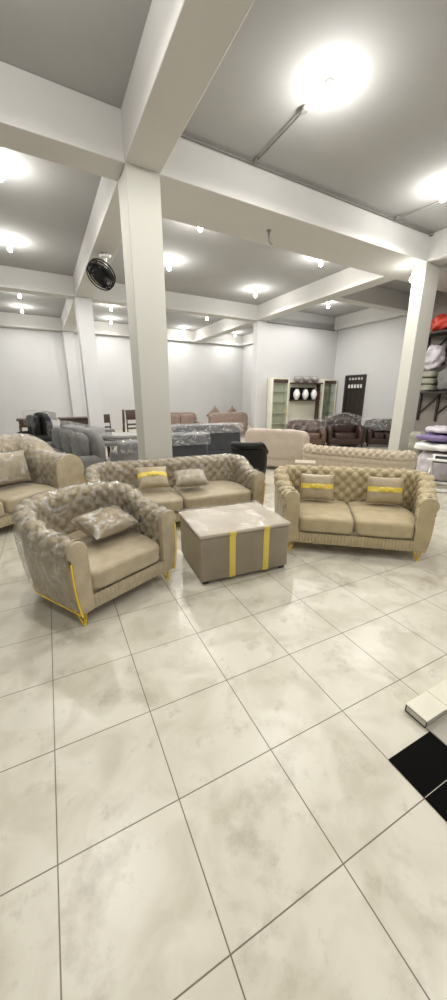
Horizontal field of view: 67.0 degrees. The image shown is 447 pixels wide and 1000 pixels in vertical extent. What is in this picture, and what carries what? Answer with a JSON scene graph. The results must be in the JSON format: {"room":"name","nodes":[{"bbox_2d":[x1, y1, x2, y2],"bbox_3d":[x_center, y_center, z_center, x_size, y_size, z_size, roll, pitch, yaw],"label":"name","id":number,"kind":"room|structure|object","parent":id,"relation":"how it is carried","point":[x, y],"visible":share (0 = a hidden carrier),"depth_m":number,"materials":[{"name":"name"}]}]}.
{"room":"store","nodes":[
{"label":"store","id":0,"kind":"room"},
{"bbox_2d":[0,327,242,433],"bbox_3d":[-6.389,-6.077,16.912,17.945,5.050,0.300,-10,20,-29],"label":"wall","id":1,"kind":"structure","parent":0,"point":[33,367],"depth_m":16.92,"materials":[{"name":"white paint"}]},
{"bbox_2d":[0,424,446,999],"bbox_3d":[-1.342,-0.967,9.004,25.000,0.001,25.000,-9,19,-25],"label":"floor","id":2,"kind":"structure","parent":0,"point":[202,797],"depth_m":1.58,"materials":[{"name":"tile"}]},
{"bbox_2d":[16,418,26,430],"bbox_3d":[-6.582,-2.296,11.618,0.800,0.980,0.800,-10,20,-29],"label":"dining table","id":3,"kind":"object","parent":2,"relation":"on","point":[22,422],"visible":0.28,"depth_m":11.11,"materials":[{"name":"brown wood"}]},
{"bbox_2d":[17,410,56,441],"bbox_3d":[-5.551,-1.933,9.880,0.982,1.321,1.751,-13,22,-37],"label":"sofa","id":4,"kind":"object","parent":2,"relation":"on","point":[40,425],"visible":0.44,"depth_m":9.42,"materials":[{"name":"black fabric"}]},
{"bbox_2d":[26,415,32,434],"bbox_3d":[-5.718,-2.159,10.081,0.210,0.742,0.599,-13,22,-37],"label":"cushion","id":5,"kind":"object","parent":4,"relation":"on","point":[29,431],"depth_m":9.89,"materials":[{"name":"grey fabric"}]},
{"bbox_2d":[30,415,41,434],"bbox_3d":[-5.337,-2.022,9.627,0.211,0.756,0.596,-13,22,-37],"label":"cushion","id":6,"kind":"object","parent":4,"relation":"on","point":[36,426],"depth_m":9.42,"materials":[{"name":"black fabric"}]},
{"bbox_2d":[0,433,84,527],"bbox_3d":[-3.338,-0.203,4.557,1.278,1.188,2.573,9,19,26],"label":"tufted sofa","id":7,"kind":"object","parent":2,"relation":"on","point":[50,469],"visible":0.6,"depth_m":5.07,"materials":[{"name":"beige fabric"}]},
{"bbox_2d":[0,501,4,516],"bbox_3d":[-3.298,0.148,4.184,0.764,0.224,0.777,9,19,26],"label":"seat cushion","id":8,"kind":"object","parent":7,"relation":"on","point":[2,503],"depth_m":4.32,"materials":[{"name":"beige fabric"}]},
{"bbox_2d":[0,450,30,485],"bbox_3d":[-3.062,-0.460,4.823,0.259,0.494,0.584,9,19,26],"label":"cushion","id":9,"kind":"object","parent":7,"relation":"on","point":[13,466],"visible":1,"depth_m":4.80,"materials":[{"name":"beige fabric"}]},
{"bbox_2d":[0,483,55,512],"bbox_3d":[-2.943,-0.060,4.851,0.763,0.224,0.780,9,19,26],"label":"seat cushion","id":10,"kind":"object","parent":7,"relation":"on","point":[10,494],"depth_m":4.70,"materials":[{"name":"beige fabric"}]},
{"bbox_2d":[62,331,82,416],"bbox_3d":[-7.184,-5.606,16.242,0.462,4.550,0.276,-9,19,-25],"label":"pillar","id":11,"kind":"structure","parent":2,"relation":"on","point":[68,337],"depth_m":16.00,"materials":[{"name":"white paint"}]},
{"bbox_2d":[57,416,87,426],"bbox_3d":[-5.386,-2.502,12.282,1.000,0.980,0.800,-10,20,-29],"label":"dining table","id":12,"kind":"object","parent":2,"relation":"on","point":[84,419],"visible":0.47,"depth_m":11.94,"materials":[{"name":"brown wood"}]},
{"bbox_2d":[46,421,112,470],"bbox_3d":[-3.571,-1.159,7.712,1.032,1.135,3.051,-13,22,-37],"label":"sofa","id":13,"kind":"object","parent":2,"relation":"on","point":[85,441],"visible":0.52,"depth_m":6.98,"materials":[{"name":"grey fabric"}]},
{"bbox_2d":[51,427,63,449],"bbox_3d":[-4.049,-1.515,8.323,0.212,0.563,0.824,-13,22,-37],"label":"cushion","id":14,"kind":"object","parent":13,"relation":"on","point":[56,437],"depth_m":8.17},
{"bbox_2d":[60,429,73,453],"bbox_3d":[-3.520,-1.321,7.696,0.210,0.557,0.825,-13,22,-37],"label":"cushion","id":15,"kind":"object","parent":13,"relation":"on","point":[65,435],"depth_m":7.53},
{"bbox_2d":[71,432,90,456],"bbox_3d":[-3.002,-1.127,7.073,0.213,0.560,0.828,-13,22,-37],"label":"cushion","id":16,"kind":"object","parent":13,"relation":"on","point":[80,441],"depth_m":6.83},
{"bbox_2d":[74,296,106,448],"bbox_3d":[-4.291,-3.959,10.957,0.465,4.550,0.486,-9,19,-25],"label":"pillar","id":17,"kind":"structure","parent":2,"relation":"on","point":[86,337],"depth_m":10.62,"materials":[{"name":"white paint"}]},
{"bbox_2d":[12,481,176,625],"bbox_3d":[-1.216,0.379,3.188,1.135,0.890,1.243,13,22,36],"label":"armchair","id":18,"kind":"object","parent":2,"relation":"on","point":[78,573],"visible":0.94,"depth_m":2.94,"materials":[{"name":"beige fabric"}]},
{"bbox_2d":[70,504,140,540],"bbox_3d":[-1.101,0.203,3.184,0.385,0.237,0.521,11,21,32],"label":"cushion","id":19,"kind":"object","parent":18,"relation":"on","point":[100,523],"visible":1,"depth_m":3.09,"materials":[{"name":"beige fabric"}]},
{"bbox_2d":[67,529,158,588],"bbox_3d":[-1.153,0.476,3.166,0.932,0.204,0.821,13,22,36],"label":"seat cushion","id":20,"kind":"object","parent":18,"relation":"on","point":[112,560],"depth_m":2.95,"materials":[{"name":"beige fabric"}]},
{"bbox_2d":[103,414,114,431],"bbox_3d":[-4.391,-2.686,12.755,0.440,1.053,0.486,-12,21,-34],"label":"dining chair","id":21,"kind":"object","parent":2,"relation":"on","point":[106,416],"visible":0.23,"depth_m":12.85,"materials":[{"name":"brown wood"}]},
{"bbox_2d":[111,409,124,450],"bbox_3d":[-3.446,-2.276,11.019,0.486,1.303,0.440,-3,18,-11],"label":"dining chair","id":22,"kind":"object","parent":2,"relation":"on","point":[123,413],"visible":0.29,"depth_m":10.83,"materials":[{"name":"brown wood"}]},
{"bbox_2d":[102,432,136,456],"bbox_3d":[-2.731,-1.531,9.620,1.442,0.710,0.968,-2,17,-6],"label":"dining table","id":23,"kind":"object","parent":2,"relation":"on","point":[118,436],"visible":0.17,"depth_m":9.13,"materials":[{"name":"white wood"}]},
{"bbox_2d":[110,438,138,460],"bbox_3d":[-1.921,-0.905,7.322,0.900,0.881,0.885,-13,21,-35],"label":"armchair","id":24,"kind":"object","parent":2,"relation":"on","point":[128,450],"visible":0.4,"depth_m":6.86,"materials":[{"name":"grey fabric"}]},
{"bbox_2d":[125,410,135,431],"bbox_3d":[-2.925,-2.327,11.217,0.440,1.283,0.486,-12,21,-34],"label":"dining chair","id":25,"kind":"object","parent":2,"relation":"on","point":[130,414],"visible":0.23,"depth_m":11.22,"materials":[{"name":"brown wood"}]},
{"bbox_2d":[118,162,172,459],"bbox_3d":[-1.142,-2.165,5.202,0.465,4.550,0.486,-9,19,-25],"label":"pillar","id":26,"kind":"structure","parent":2,"relation":"on","point":[138,187],"depth_m":4.81,"materials":[{"name":"beige paint"}]},
{"bbox_2d":[84,454,265,521],"bbox_3d":[-0.688,-0.139,4.919,2.435,0.849,1.028,-7,19,-21],"label":"tufted sofa","id":27,"kind":"object","parent":2,"relation":"on","point":[232,480],"visible":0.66,"depth_m":4.90,"materials":[{"name":"beige fabric"}]},
{"bbox_2d":[135,466,169,488],"bbox_3d":[-0.990,-0.318,4.719,0.445,0.272,0.263,-7,19,-22],"label":"cushion","id":28,"kind":"object","parent":27,"relation":"on","point":[148,477],"visible":1,"depth_m":4.65,"materials":[{"name":"beige fabric"}]},
{"bbox_2d":[133,487,182,511],"bbox_3d":[-1.129,0.006,4.675,1.019,0.205,0.825,-7,19,-21],"label":"seat cushion","id":29,"kind":"object","parent":27,"relation":"on","point":[169,497],"depth_m":4.55,"materials":[{"name":"beige fabric"}]},
{"bbox_2d":[172,468,208,486],"bbox_3d":[-0.470,-0.319,4.826,0.478,0.240,0.360,-5,18,-15],"label":"cushion","id":30,"kind":"object","parent":27,"relation":"on","point":[191,477],"visible":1,"depth_m":4.74,"materials":[{"name":"beige fabric"}]},
{"bbox_2d":[173,480,250,508],"bbox_3d":[-0.181,-0.110,5.043,1.019,0.204,0.823,-7,19,-21],"label":"seat cushion","id":31,"kind":"object","parent":27,"relation":"on","point":[217,493],"depth_m":4.76,"materials":[{"name":"beige fabric"}]},
{"bbox_2d":[171,412,202,427],"bbox_3d":[-1.754,-3.065,13.928,1.713,1.075,0.938,-10,20,-28],"label":"sofa","id":32,"kind":"object","parent":2,"relation":"on","point":[188,418],"visible":0.28,"depth_m":13.95,"materials":[{"name":"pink fabric"}]},
{"bbox_2d":[171,414,179,426],"bbox_3d":[-2.084,-3.218,13.799,0.638,0.554,0.211,-10,20,-28],"label":"cushion","id":33,"kind":"object","parent":32,"relation":"on","point":[175,418],"depth_m":13.76,"materials":[{"name":"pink fabric"}]},
{"bbox_2d":[180,414,193,425],"bbox_3d":[-1.525,-3.313,14.106,0.632,0.547,0.210,-10,20,-28],"label":"cushion","id":34,"kind":"object","parent":32,"relation":"on","point":[188,419],"depth_m":13.99,"materials":[{"name":"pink fabric"}]},
{"bbox_2d":[171,432,207,457],"bbox_3d":[-0.901,-1.082,7.722,1.000,0.982,0.984,-5,18,-16],"label":"armchair","id":35,"kind":"object","parent":2,"relation":"on","point":[186,444],"visible":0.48,"depth_m":7.29,"materials":[{"name":"grey fabric"}]},
{"bbox_2d":[171,422,242,454],"bbox_3d":[-0.584,-1.660,9.496,2.050,1.030,1.033,-6,18,-18],"label":"sofa","id":36,"kind":"object","parent":2,"relation":"on","point":[219,437],"visible":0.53,"depth_m":9.14,"materials":[{"name":"grey fabric"}]},
{"bbox_2d":[203,412,247,434],"bbox_3d":[0.067,-3.302,14.716,1.913,1.057,0.940,-10,20,-28],"label":"sofa","id":37,"kind":"object","parent":2,"relation":"on","point":[241,418],"visible":0.43,"depth_m":14.30,"materials":[{"name":"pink fabric"}]},
{"bbox_2d":[206,406,219,416],"bbox_3d":[-0.384,-3.670,14.599,0.820,0.816,0.221,-10,20,-29],"label":"cushion","id":38,"kind":"object","parent":37,"relation":"on","point":[214,410],"visible":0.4,"depth_m":14.43,"materials":[{"name":"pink fabric"}]},
{"bbox_2d":[179,502,289,584],"bbox_3d":[0.091,0.417,3.662,1.010,0.536,0.799,-7,19,-21],"label":"table","id":39,"kind":"object","parent":2,"relation":"on","point":[219,542],"visible":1,"depth_m":3.37,"materials":[{"name":"beige fabric"}]},
{"bbox_2d":[230,441,268,473],"bbox_3d":[0.491,-0.726,6.718,0.724,0.900,0.672,4,18,13],"label":"barrel chair","id":40,"kind":"object","parent":2,"relation":"on","point":[256,453],"visible":0.56,"depth_m":6.40,"materials":[{"name":"black leather"}]},
{"bbox_2d":[245,428,309,466],"bbox_3d":[1.377,-1.294,8.401,1.551,0.982,0.836,9,19,26],"label":"sofa","id":41,"kind":"object","parent":2,"relation":"on","point":[284,447],"visible":0.73,"depth_m":7.96,"materials":[{"name":"beige fabric"}]},
{"bbox_2d":[266,378,289,429],"bbox_3d":[2.320,-3.931,14.446,0.900,2.420,0.358,-10,20,-29],"label":"display cabinet","id":42,"kind":"object","parent":2,"relation":"on","point":[278,388],"visible":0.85,"depth_m":14.46,"materials":[{"name":"beige paint"}]},
{"bbox_2d":[287,381,322,421],"bbox_3d":[3.611,-4.073,15.101,1.840,2.300,0.500,-10,20,-29],"label":"panel","id":43,"kind":"object","parent":2,"relation":"on","point":[308,409],"visible":0.62,"depth_m":15.12,"materials":[{"name":"beige paint"}]},
{"bbox_2d":[293,389,299,399],"bbox_3d":[3.158,-4.564,14.576,0.300,0.440,0.292,-9,19,-25],"label":"vase","id":44,"kind":"object","parent":43,"relation":"on","point":[296,394],"visible":1,"depth_m":14.48,"materials":[{"name":"white ceramic"}]},
{"bbox_2d":[302,389,308,399],"bbox_3d":[3.590,-4.638,14.816,0.300,0.440,0.292,-9,19,-25],"label":"vase","id":45,"kind":"object","parent":43,"relation":"on","point":[305,393],"visible":1,"depth_m":14.72,"materials":[{"name":"white ceramic"}]},
{"bbox_2d":[290,382,322,383],"bbox_3d":[3.641,-5.088,14.730,1.600,0.060,0.380,-10,20,-29],"label":"shelf","id":46,"kind":"object","parent":43,"relation":"attached to","point":[290,382],"depth_m":14.45,"materials":[{"name":"brown wood"}]},
{"bbox_2d":[310,389,316,398],"bbox_3d":[4.022,-4.713,15.056,0.300,0.440,0.292,-9,19,-25],"label":"vase","id":47,"kind":"object","parent":43,"relation":"on","point":[313,394],"visible":1,"depth_m":14.96,"materials":[{"name":"white ceramic"}]},
{"bbox_2d":[311,376,319,382],"bbox_3d":[4.069,-5.340,14.985,0.380,0.260,0.370,-9,19,-25],"label":"vase","id":48,"kind":"object","parent":43,"relation":"on","point":[314,379],"visible":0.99,"depth_m":14.85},
{"bbox_2d":[295,460,315,465],"bbox_3d":[1.435,-0.373,6.021,0.350,0.640,0.290,4,18,13],"label":"carton","id":49,"kind":"object","parent":2,"relation":"on","point":[297,462],"visible":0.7,"depth_m":5.83,"materials":[{"name":"beige cardboard"}]},
{"bbox_2d":[286,418,326,445],"bbox_3d":[2.925,-2.411,12.052,1.401,0.942,0.985,1,17,3],"label":"leather sofa","id":50,"kind":"object","parent":2,"relation":"on","point":[317,434],"visible":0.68,"depth_m":12.01,"materials":[{"name":"brown leather"}]},
{"bbox_2d":[292,422,304,430],"bbox_3d":[2.705,-2.598,12.124,0.444,0.372,0.210,1,17,3],"label":"cushion","id":51,"kind":"object","parent":50,"relation":"on","point":[300,426],"depth_m":12.03,"materials":[{"name":"beige leather"}]},
{"bbox_2d":[305,422,317,431],"bbox_3d":[3.157,-2.595,12.101,0.438,0.374,0.210,1,17,3],"label":"cushion","id":52,"kind":"object","parent":50,"relation":"on","point":[309,426],"depth_m":12.02,"materials":[{"name":"beige leather"}]},
{"bbox_2d":[307,432,319,438],"bbox_3d":[3.144,-2.277,11.928,0.452,0.207,0.684,1,17,3],"label":"seat cushion","id":53,"kind":"object","parent":50,"relation":"on","point":[313,435],"depth_m":11.62,"materials":[{"name":"brown leather"}]},
{"bbox_2d":[318,379,336,428],"bbox_3d":[4.814,-4.363,15.830,0.860,2.420,0.358,-10,20,-29],"label":"display cabinet","id":54,"kind":"object","parent":2,"relation":"on","point":[328,389],"visible":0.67,"depth_m":15.80,"materials":[{"name":"beige paint"}]},
{"bbox_2d":[324,412,364,446],"bbox_3d":[4.310,-2.531,12.087,1.353,1.151,1.035,2,17,8],"label":"armchair","id":55,"kind":"object","parent":2,"relation":"on","point":[343,428],"visible":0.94,"depth_m":11.94,"materials":[{"name":"brown leather"}]},
{"bbox_2d":[333,416,354,431],"bbox_3d":[4.326,-2.712,12.132,0.767,0.584,0.212,2,17,8],"label":"cushion","id":56,"kind":"object","parent":55,"relation":"on","point":[340,423],"depth_m":12.06,"materials":[{"name":"red leather"}]},
{"bbox_2d":[333,432,356,438],"bbox_3d":[4.287,-2.296,11.987,0.777,0.210,0.698,2,17,8],"label":"seat cushion","id":57,"kind":"object","parent":55,"relation":"on","point":[336,435],"depth_m":11.70,"materials":[{"name":"red leather"}]},
{"bbox_2d":[273,465,439,560],"bbox_3d":[1.545,0.098,4.126,1.917,0.870,0.992,3,18,11],"label":"loveseat","id":58,"kind":"object","parent":2,"relation":"on","point":[346,520],"visible":0.88,"depth_m":3.86,"materials":[{"name":"beige fabric"}]},
{"bbox_2d":[300,473,334,500],"bbox_3d":[1.178,-0.164,4.259,0.424,0.322,0.191,2,17,8],"label":"cushion","id":59,"kind":"object","parent":58,"relation":"on","point":[313,486],"visible":1,"depth_m":4.20,"materials":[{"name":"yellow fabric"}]},
{"bbox_2d":[298,499,353,533],"bbox_3d":[1.186,0.171,4.145,0.695,0.203,0.795,3,18,11],"label":"seat cushion","id":60,"kind":"object","parent":58,"relation":"on","point":[315,516],"depth_m":3.85,"materials":[{"name":"beige fabric"}]},
{"bbox_2d":[348,501,414,537],"bbox_3d":[1.872,0.213,4.011,0.690,0.204,0.794,3,18,11],"label":"seat cushion","id":61,"kind":"object","parent":58,"relation":"on","point":[370,520],"depth_m":3.75,"materials":[{"name":"beige fabric"}]},
{"bbox_2d":[365,476,403,504],"bbox_3d":[1.962,-0.116,4.106,0.424,0.322,0.191,2,17,8],"label":"cushion","id":62,"kind":"object","parent":58,"relation":"on","point":[380,489],"visible":1,"depth_m":4.05,"materials":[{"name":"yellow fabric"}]},
{"bbox_2d":[302,443,417,469],"bbox_3d":[2.628,-0.691,6.764,2.142,0.806,0.901,10,20,29],"label":"curved sofa","id":63,"kind":"object","parent":2,"relation":"on","point":[338,456],"visible":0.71,"depth_m":6.30,"materials":[{"name":"beige fabric"}]},
{"bbox_2d":[363,417,391,446],"bbox_3d":[5.699,-2.442,12.101,1.250,0.973,1.033,4,18,13],"label":"leather sofa","id":64,"kind":"object","parent":2,"relation":"on","point":[377,431],"visible":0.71,"depth_m":12.00,"materials":[{"name":"brown leather"}]},
{"bbox_2d":[372,421,382,431],"bbox_3d":[5.550,-2.637,12.202,0.347,0.403,0.209,4,18,13],"label":"cushion","id":65,"kind":"object","parent":64,"relation":"on","point":[377,426],"depth_m":12.12,"materials":[{"name":"red leather"}]},
{"bbox_2d":[373,432,384,438],"bbox_3d":[5.487,-2.306,12.026,0.356,0.208,0.717,4,18,13],"label":"seat cushion","id":66,"kind":"object","parent":64,"relation":"on","point":[376,435],"depth_m":11.73,"materials":[{"name":"red leather"}]},
{"bbox_2d":[382,432,389,438],"bbox_3d":[5.838,-2.283,11.949,0.358,0.206,0.714,4,18,13],"label":"seat cushion","id":67,"kind":"object","parent":64,"relation":"on","point":[386,435],"depth_m":11.68,"materials":[{"name":"red leather"}]},
{"bbox_2d":[382,421,391,431],"bbox_3d":[5.904,-2.618,12.125,0.347,0.403,0.210,4,18,13],"label":"cushion","id":68,"kind":"object","parent":64,"relation":"on","point":[386,425],"depth_m":12.05,"materials":[{"name":"red leather"}]},
{"bbox_2d":[388,262,439,450],"bbox_3d":[4.612,-3.133,8.306,0.534,4.550,0.331,-9,19,-25],"label":"pillar","id":69,"kind":"structure","parent":2,"relation":"on","point":[426,275],"depth_m":8.05,"materials":[{"name":"beige paint"}]},
{"bbox_2d":[408,431,424,469],"bbox_3d":[4.581,-1.167,8.072,0.365,0.936,0.339,-16,23,-41],"label":"bundle","id":70,"kind":"object","parent":2,"relation":"on","point":[412,437],"visible":0.39,"depth_m":7.92,"materials":[{"name":"green fabric"}]},
{"bbox_2d":[389,731,446,821],"bbox_3d":[2.060,1.503,1.066,1.600,0.006,2.290,-9,19,-25],"label":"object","id":71,"kind":"structure","parent":2,"relation":"on","point":[423,763],"depth_m":1.66,"materials":[{"name":"black"}]},
{"bbox_2d":[405,679,446,745],"bbox_3d":[1.863,1.149,2.119,1.604,0.056,0.426,-9,19,-25],"label":"step","id":72,"kind":"structure","parent":2,"relation":"on","point":[426,708],"depth_m":1.92,"materials":[{"name":"beige tile"}]},
{"bbox_2d":[416,450,446,480],"bbox_3d":[4.718,-0.786,7.397,0.870,0.610,1.012,12,21,33],"label":"bundle","id":73,"kind":"object","parent":2,"relation":"on","point":[423,465],"visible":0.56,"depth_m":7.11,"materials":[{"name":"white plastic"}]},
{"bbox_2d":[414,440,446,451],"bbox_3d":[4.656,-1.184,7.298,0.987,0.180,0.825,-13,22,-36],"label":"folded cloth","id":74,"kind":"object","parent":73,"relation":"on","point":[429,445],"visible":0.9,"depth_m":7.08,"materials":[{"name":"white fabric"}]},
{"bbox_2d":[416,433,446,441],"bbox_3d":[4.661,-1.353,7.236,0.869,0.148,0.724,-7,18,-20],"label":"folded cloth","id":75,"kind":"object","parent":74,"relation":"on","point":[440,437],"visible":0.93,"depth_m":7.04,"materials":[{"name":"purple fabric"}]},
{"bbox_2d":[425,425,446,433],"bbox_3d":[4.698,-1.512,7.218,0.724,0.153,0.619,-16,23,-41],"label":"folded cloth","id":76,"kind":"object","parent":75,"relation":"on","point":[430,429],"visible":1,"depth_m":7.07,"materials":[{"name":"white fabric"}]},
{"bbox_2d":[427,454,446,492],"bbox_3d":[4.237,-0.519,6.527,0.646,0.613,0.726,14,22,38],"label":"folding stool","id":77,"kind":"object","parent":2,"relation":"on","point":[437,458],"visible":0.72,"depth_m":6.51,"materials":[{"name":"white plastic"}]},
{"bbox_2d":[0,0,446,335],"bbox_3d":[-0.708,-5.790,7.084,19.539,0.250,23.751,-9,19,-25],"label":"ceiling","id":78,"kind":"structure","parent":0,"point":[380,146],"depth_m":4.25,"materials":[{"name":"grey paint"}]},
{"bbox_2d":[6,238,12,251],"bbox_3d":[-4.777,-5.672,7.532,0.100,0.240,0.098,-9,19,-25],"label":"ceiling lamp","id":79,"kind":"object","parent":78,"relation":"hanging from","point":[9,247],"visible":1,"depth_m":7.51,"materials":[{"name":"white plastic"}]},
{"bbox_2d":[0,61,124,180],"bbox_3d":[-4.522,-3.980,2.573,7.393,0.520,0.450,-10,20,-29],"label":"ceiling beam","id":80,"kind":"structure","parent":78,"relation":"attached to","point":[40,117],"depth_m":3.87,"materials":[{"name":"white paint"}]},
{"bbox_2d":[0,312,243,345],"bbox_3d":[-6.238,-8.154,15.963,17.346,0.520,0.350,-10,20,-29],"label":"ceiling beam","id":81,"kind":"structure","parent":78,"relation":"attached to","point":[13,320],"depth_m":16.02,"materials":[{"name":"white paint"}]},
{"bbox_2d":[61,0,254,330],"bbox_3d":[-2.031,-5.077,6.077,0.470,0.512,21.923,-9,19,-26],"label":"ceiling beam","id":82,"kind":"structure","parent":78,"relation":"attached to","point":[183,44],"depth_m":3.32,"materials":[{"name":"white paint"}]},
{"bbox_2d":[86,253,115,290],"bbox_3d":[-2.517,-4.713,6.922,0.562,0.670,0.577,-9,19,-25],"label":"ceiling fan","id":83,"kind":"object","parent":82,"relation":"hanging from","point":[101,273],"visible":1,"depth_m":6.90,"materials":[{"name":"black plastic"}]},
{"bbox_2d":[0,265,334,329],"bbox_3d":[-2.883,-6.597,10.967,18.451,0.520,0.420,-10,20,-29],"label":"ceiling beam","id":84,"kind":"structure","parent":78,"relation":"attached to","point":[12,279],"depth_m":10.54,"materials":[{"name":"white paint"}]},
{"bbox_2d":[242,333,252,345],"bbox_3d":[2.570,-8.623,17.456,0.250,0.512,5.911,-9,19,-26],"label":"ceiling beam","id":85,"kind":"structure","parent":78,"relation":"attached to","point":[247,339],"depth_m":19.35,"materials":[{"name":"white paint"}]},
{"bbox_2d":[254,105,307,164],"bbox_3d":[0.725,-4.799,4.477,0.080,0.040,1.117,-9,19,-26],"label":"conduit","id":86,"kind":"object","parent":78,"relation":"attached to","point":[304,109],"visible":1,"depth_m":4.33,"materials":[{"name":"grey"}]},
{"bbox_2d":[159,136,446,291],"bbox_3d":[2.712,-5.340,6.934,8.864,0.520,1.079,-10,20,-29],"label":"ceiling beam","id":87,"kind":"structure","parent":78,"relation":"attached to","point":[202,186],"depth_m":5.68,"materials":[{"name":"white paint"}]},
{"bbox_2d":[181,133,433,235],"bbox_3d":[1.831,-5.191,5.736,6.071,0.040,0.077,-10,20,-29],"label":"conduit","id":88,"kind":"object","parent":87,"relation":"attached to","point":[182,134],"visible":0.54,"depth_m":5.33,"materials":[{"name":"grey"}]},
{"bbox_2d":[410,264,416,281],"bbox_3d":[4.249,-5.083,7.573,0.100,0.350,0.098,-9,19,-25],"label":"ceiling lamp","id":89,"kind":"object","parent":87,"relation":"hanging from","point":[413,265],"visible":1,"depth_m":7.55,"materials":[{"name":"white plastic"}]},
{"bbox_2d":[194,228,446,341],"bbox_3d":[3.664,-6.062,9.237,0.480,0.512,21.923,-9,19,-26],"label":"ceiling beam","id":90,"kind":"structure","parent":78,"relation":"attached to","point":[350,280],"depth_m":10.26,"materials":[{"name":"white paint"}]},
{"bbox_2d":[324,77,333,110],"bbox_3d":[1.169,-4.494,3.752,0.100,0.240,0.098,-9,19,-25],"label":"ceiling lamp","id":91,"kind":"object","parent":78,"relation":"hanging from","point":[329,82],"visible":1,"depth_m":3.73,"materials":[{"name":"white plastic"}]},
{"bbox_2d":[334,308,406,329],"bbox_3d":[6.279,-7.219,12.949,0.250,0.512,5.211,-9,19,-26],"label":"ceiling beam","id":92,"kind":"structure","parent":78,"relation":"attached to","point":[371,315],"depth_m":13.78,"materials":[{"name":"white paint"}]},
{"bbox_2d":[332,286,409,313],"bbox_3d":[5.152,-6.651,11.140,4.022,0.520,0.350,-10,20,-29],"label":"ceiling beam","id":93,"kind":"structure","parent":78,"relation":"attached to","point":[376,297],"depth_m":10.98,"materials":[{"name":"white paint"}]},
{"bbox_2d":[395,199,446,220],"bbox_3d":[3.776,-5.298,6.079,1.328,0.040,0.163,16,23,41],"label":"conduit","id":94,"kind":"object","parent":78,"relation":"attached to","point":[397,217],"visible":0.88,"depth_m":6.25,"materials":[{"name":"grey"}]},
{"bbox_2d":[440,182,446,202],"bbox_3d":[3.637,-5.061,5.569,0.100,0.240,0.098,-9,19,-25],"label":"ceiling lamp","id":95,"kind":"object","parent":78,"relation":"hanging from","point":[443,197],"visible":1,"depth_m":5.55,"materials":[{"name":"white plastic"}]},
{"bbox_2d":[242,344,252,424],"bbox_3d":[2.751,-6.532,18.369,0.300,5.050,6.264,-9,19,-26],"label":"wall","id":96,"kind":"structure","parent":0,"point":[247,350],"depth_m":20.43,"materials":[{"name":"white paint"}]},
{"bbox_2d":[251,311,337,428],"bbox_3d":[3.317,-5.495,15.043,4.744,5.050,0.350,-10,20,-29],"label":"wall partition","id":97,"kind":"structure","parent":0,"point":[279,350],"depth_m":14.29,"materials":[{"name":"white paint"}]},
{"bbox_2d":[267,321,334,330],"bbox_3d":[3.348,-7.311,14.235,3.766,0.040,0.077,-10,20,-29],"label":"conduit","id":98,"kind":"object","parent":97,"relation":"attached to","point":[267,321],"visible":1,"depth_m":14.13,"materials":[{"name":"grey"}]},
{"bbox_2d":[334,316,406,425],"bbox_3d":[6.563,-5.067,13.672,0.300,5.050,5.413,-9,19,-26],"label":"wall","id":99,"kind":"structure","parent":0,"point":[374,350],"depth_m":13.96,"materials":[{"name":"white paint"}]},
{"bbox_2d":[342,374,366,420],"bbox_3d":[5.765,-4.215,15.086,0.100,2.580,1.105,-9,19,-26],"label":"door","id":100,"kind":"structure","parent":99,"relation":"in","point":[354,386],"depth_m":14.91,"materials":[{"name":"brown wood"}]},
{"bbox_2d":[348,377,362,387],"bbox_3d":[5.802,-5.144,14.807,0.027,0.440,0.801,-9,19,-25],"label":"light","id":101,"kind":"object","parent":100,"relation":"attached to","point":[353,382],"depth_m":14.78,"materials":[{"name":"white"}]},
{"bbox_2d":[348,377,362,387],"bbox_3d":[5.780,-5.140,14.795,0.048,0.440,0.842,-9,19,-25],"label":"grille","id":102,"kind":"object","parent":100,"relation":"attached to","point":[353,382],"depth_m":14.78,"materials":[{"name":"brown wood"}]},
{"bbox_2d":[413,290,446,433],"bbox_3d":[8.573,-2.733,6.182,0.200,5.050,10.209,-9,19,-26],"label":"wall","id":103,"kind":"structure","parent":0,"point":[426,417],"depth_m":10.11,"materials":[{"name":"beige paint"}]},
{"bbox_2d":[416,392,446,420],"bbox_3d":[6.681,-2.486,9.119,0.615,0.850,3.400,-9,19,-26],"label":"wall rack","id":104,"kind":"object","parent":103,"relation":"attached to","point":[420,393],"visible":0.93,"depth_m":10.18,"materials":[{"name":"black metal"}]},
{"bbox_2d":[420,385,437,390],"bbox_3d":[6.046,-3.343,10.079,0.509,0.176,0.570,-9,19,-26],"label":"folded cloth","id":105,"kind":"object","parent":104,"relation":"on","point":[423,387],"visible":0.63,"depth_m":9.85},
{"bbox_2d":[421,378,437,384],"bbox_3d":[6.049,-3.525,10.026,0.512,0.176,0.565,-9,19,-26],"label":"folded cloth","id":106,"kind":"object","parent":105,"relation":"on","point":[424,381],"visible":0.68,"depth_m":9.80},
{"bbox_2d":[422,371,438,377],"bbox_3d":[6.046,-3.707,9.971,0.519,0.175,0.567,-9,19,-26],"label":"folded cloth","id":107,"kind":"object","parent":106,"relation":"on","point":[426,374],"visible":0.63,"depth_m":9.74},
{"bbox_2d":[423,345,445,369],"bbox_3d":[6.082,-4.143,9.804,0.551,0.688,0.710,-9,19,-26],"label":"plastic bag","id":108,"kind":"object","parent":107,"relation":"on","point":[435,354],"visible":0.81,"depth_m":9.64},
{"bbox_2d":[437,368,446,390],"bbox_3d":[6.382,-3.380,9.382,0.551,0.641,0.747,-9,19,-26],"label":"bundle","id":109,"kind":"object","parent":104,"relation":"on","point":[442,376],"visible":1,"depth_m":9.44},
{"bbox_2d":[426,329,446,364],"bbox_3d":[6.670,-4.020,8.664,0.615,0.850,3.450,-9,19,-26],"label":"wall rack","id":110,"kind":"object","parent":103,"relation":"attached to","point":[440,332],"visible":0.41,"depth_m":9.69,"materials":[{"name":"black metal"}]},
{"bbox_2d":[430,313,446,331],"bbox_3d":[6.178,-4.903,9.270,0.598,0.456,1.119,-14,22,-37],"label":"tarpaulin","id":111,"kind":"object","parent":110,"relation":"on","point":[438,323],"visible":0.84,"depth_m":9.27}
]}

